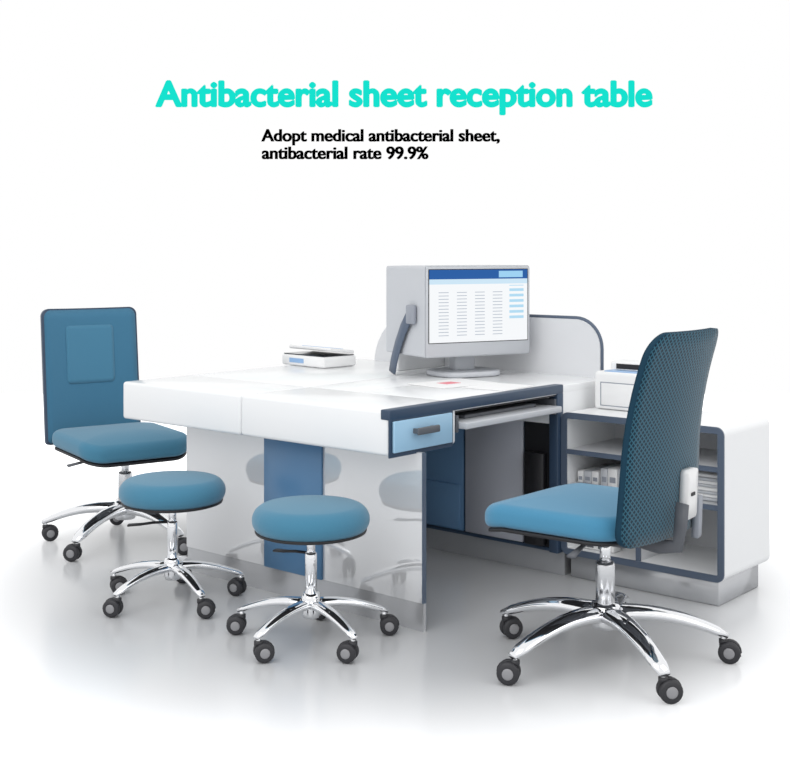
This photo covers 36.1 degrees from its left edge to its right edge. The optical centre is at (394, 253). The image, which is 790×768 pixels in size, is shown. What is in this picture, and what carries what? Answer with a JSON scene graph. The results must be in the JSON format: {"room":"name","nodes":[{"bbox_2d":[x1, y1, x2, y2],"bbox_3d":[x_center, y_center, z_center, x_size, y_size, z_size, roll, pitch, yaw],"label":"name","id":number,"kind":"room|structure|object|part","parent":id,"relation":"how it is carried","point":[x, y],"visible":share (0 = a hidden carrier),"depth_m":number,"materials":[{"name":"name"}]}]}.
{"room":"doctor's office","nodes":[
{"label":"doctor's office","id":0,"kind":"room"},
{"bbox_2d":[0,394,789,767],"bbox_3d":[1.283,1.320,5.501,28.000,0.100,24.000,0,0,41],"label":"floor","id":1,"kind":"structure","parent":0,"point":[156,683],"depth_m":3.72,"materials":[{"name":"grey"}]},
{"bbox_2d":[40,307,187,561],"bbox_3d":[-1.205,0.763,5.420,0.717,1.013,0.822,0,0,-17],"label":"chair","id":2,"kind":"object","parent":1,"relation":"on","point":[89,354],"visible":0.85,"depth_m":5.57,"materials":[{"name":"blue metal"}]},
{"bbox_2d":[102,470,246,618],"bbox_3d":[-0.823,1.042,4.436,0.527,0.454,0.532,0,0,21],"label":"stool","id":3,"kind":"object","parent":1,"relation":"on","point":[179,491],"visible":1,"depth_m":4.33,"materials":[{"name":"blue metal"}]},
{"bbox_2d":[226,495,398,663],"bbox_3d":[-0.253,1.042,3.967,0.546,0.454,0.518,0,0,-34],"label":"stool","id":4,"kind":"object","parent":1,"relation":"on","point":[309,520],"visible":1,"depth_m":3.87,"materials":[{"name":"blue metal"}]},
{"bbox_2d":[124,314,603,631],"bbox_3d":[-0.086,0.768,4.969,1.476,1.003,1.413,0,0,41],"label":"desk","id":5,"kind":"object","parent":1,"relation":"on","point":[426,465],"visible":0.84,"depth_m":4.63,"materials":[{"name":"white laminate"}]},
{"bbox_2d":[282,345,355,367],"bbox_3d":[-0.354,0.474,5.628,0.202,0.090,0.300,0,0,-44],"label":"scanner","id":6,"kind":"object","parent":5,"relation":"on","point":[320,358],"visible":1,"depth_m":5.55,"materials":[{"name":"white plastic"}]},
{"bbox_2d":[386,265,528,377],"bbox_3d":[0.263,0.285,5.220,0.542,0.467,0.340,0,0,-29],"label":"monitor","id":7,"kind":"object","parent":5,"relation":"on","point":[460,313],"visible":1,"depth_m":5.08,"materials":[{"name":"plastic"},{"name":"glass"}]},
{"bbox_2d":[407,378,532,390],"bbox_3d":[0.309,0.517,4.758,0.328,0.003,0.419,0,0,-41],"label":"papers","id":8,"kind":"object","parent":5,"relation":"on","point":[451,383],"visible":1,"depth_m":4.77,"materials":[{"name":"white paper"}]},
{"bbox_2d":[0,0,789,393],"bbox_3d":[0.000,-1.730,11.000,24.000,6.000,0.111,0,0,0],"label":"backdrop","id":9,"kind":"structure","parent":1,"relation":"on","point":[672,214],"depth_m":10.95,"materials":[{"name":"white"}]},
{"bbox_2d":[262,146,427,158],"bbox_3d":[-0.449,-0.902,10.930,1.495,0.117,0.001,0,0,0],"label":"sign","id":10,"kind":"object","parent":9,"relation":"attached to","point":[390,147],"visible":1,"depth_m":10.93,"materials":[{"name":"black"}]},
{"bbox_2d":[262,129,499,144],"bbox_3d":[-0.130,-1.043,10.930,2.143,0.148,0.001,0,0,0],"label":"sign","id":11,"kind":"object","parent":9,"relation":"attached to","point":[492,134],"visible":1,"depth_m":10.93,"materials":[{"name":"black"}]},
{"bbox_2d":[155,81,650,114],"bbox_3d":[0.071,-1.399,10.932,4.466,0.305,0.001,0,0,0],"label":"sign","id":12,"kind":"object","parent":9,"relation":"attached to","point":[166,81],"visible":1,"depth_m":10.93,"materials":[{"name":"teal"}]},
{"bbox_2d":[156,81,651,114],"bbox_3d":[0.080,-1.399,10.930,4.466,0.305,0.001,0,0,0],"label":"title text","id":13,"kind":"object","parent":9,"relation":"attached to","point":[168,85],"visible":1,"depth_m":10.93},
{"bbox_2d":[485,328,741,703],"bbox_3d":[0.632,0.748,3.780,0.747,1.042,0.762,0,0,41],"label":"chair","id":14,"kind":"object","parent":1,"relation":"on","point":[656,499],"visible":1,"depth_m":3.62,"materials":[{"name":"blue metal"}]},
{"bbox_2d":[561,407,769,605],"bbox_3d":[1.036,0.946,4.678,0.681,0.649,0.392,0,0,41],"label":"base cabinet","id":15,"kind":"object","parent":1,"relation":"on","point":[720,566],"depth_m":4.53,"materials":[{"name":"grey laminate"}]},
{"bbox_2d":[578,463,616,484],"bbox_3d":[0.825,0.876,4.827,0.095,0.050,0.221,0,0,41],"label":"files","id":16,"kind":"object","parent":15,"relation":"in","point":[592,475],"visible":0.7,"depth_m":4.75,"materials":[{"name":"white plastic"}]},
{"bbox_3d":[0.804,1.133,4.713,0.140,0.035,0.061,0,0,41],"label":"power strip","id":17,"kind":"part","parent":15,"relation":"part of","materials":[{"name":"silver metal"}]},
{"bbox_2d":[601,463,620,486],"bbox_3d":[0.915,0.863,4.749,0.112,0.074,0.241,0,0,41],"label":"files","id":18,"kind":"object","parent":15,"relation":"in","point":[610,475],"visible":0.28,"depth_m":4.67,"materials":[{"name":"grey"}]},
{"bbox_2d":[595,359,640,410],"bbox_3d":[0.995,0.527,4.805,0.360,0.185,0.203,0,0,41],"label":"printer","id":19,"kind":"object","parent":15,"relation":"on","point":[613,386],"visible":0.46,"depth_m":4.80,"materials":[{"name":"white plastic"}]},
{"bbox_2d":[698,470,716,501],"bbox_3d":[1.194,0.853,4.523,0.148,0.094,0.248,0,0,41],"label":"paper stack","id":20,"kind":"object","parent":15,"relation":"in","point":[707,481],"visible":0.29,"depth_m":4.42,"materials":[{"name":"grey paper"}]}
]}

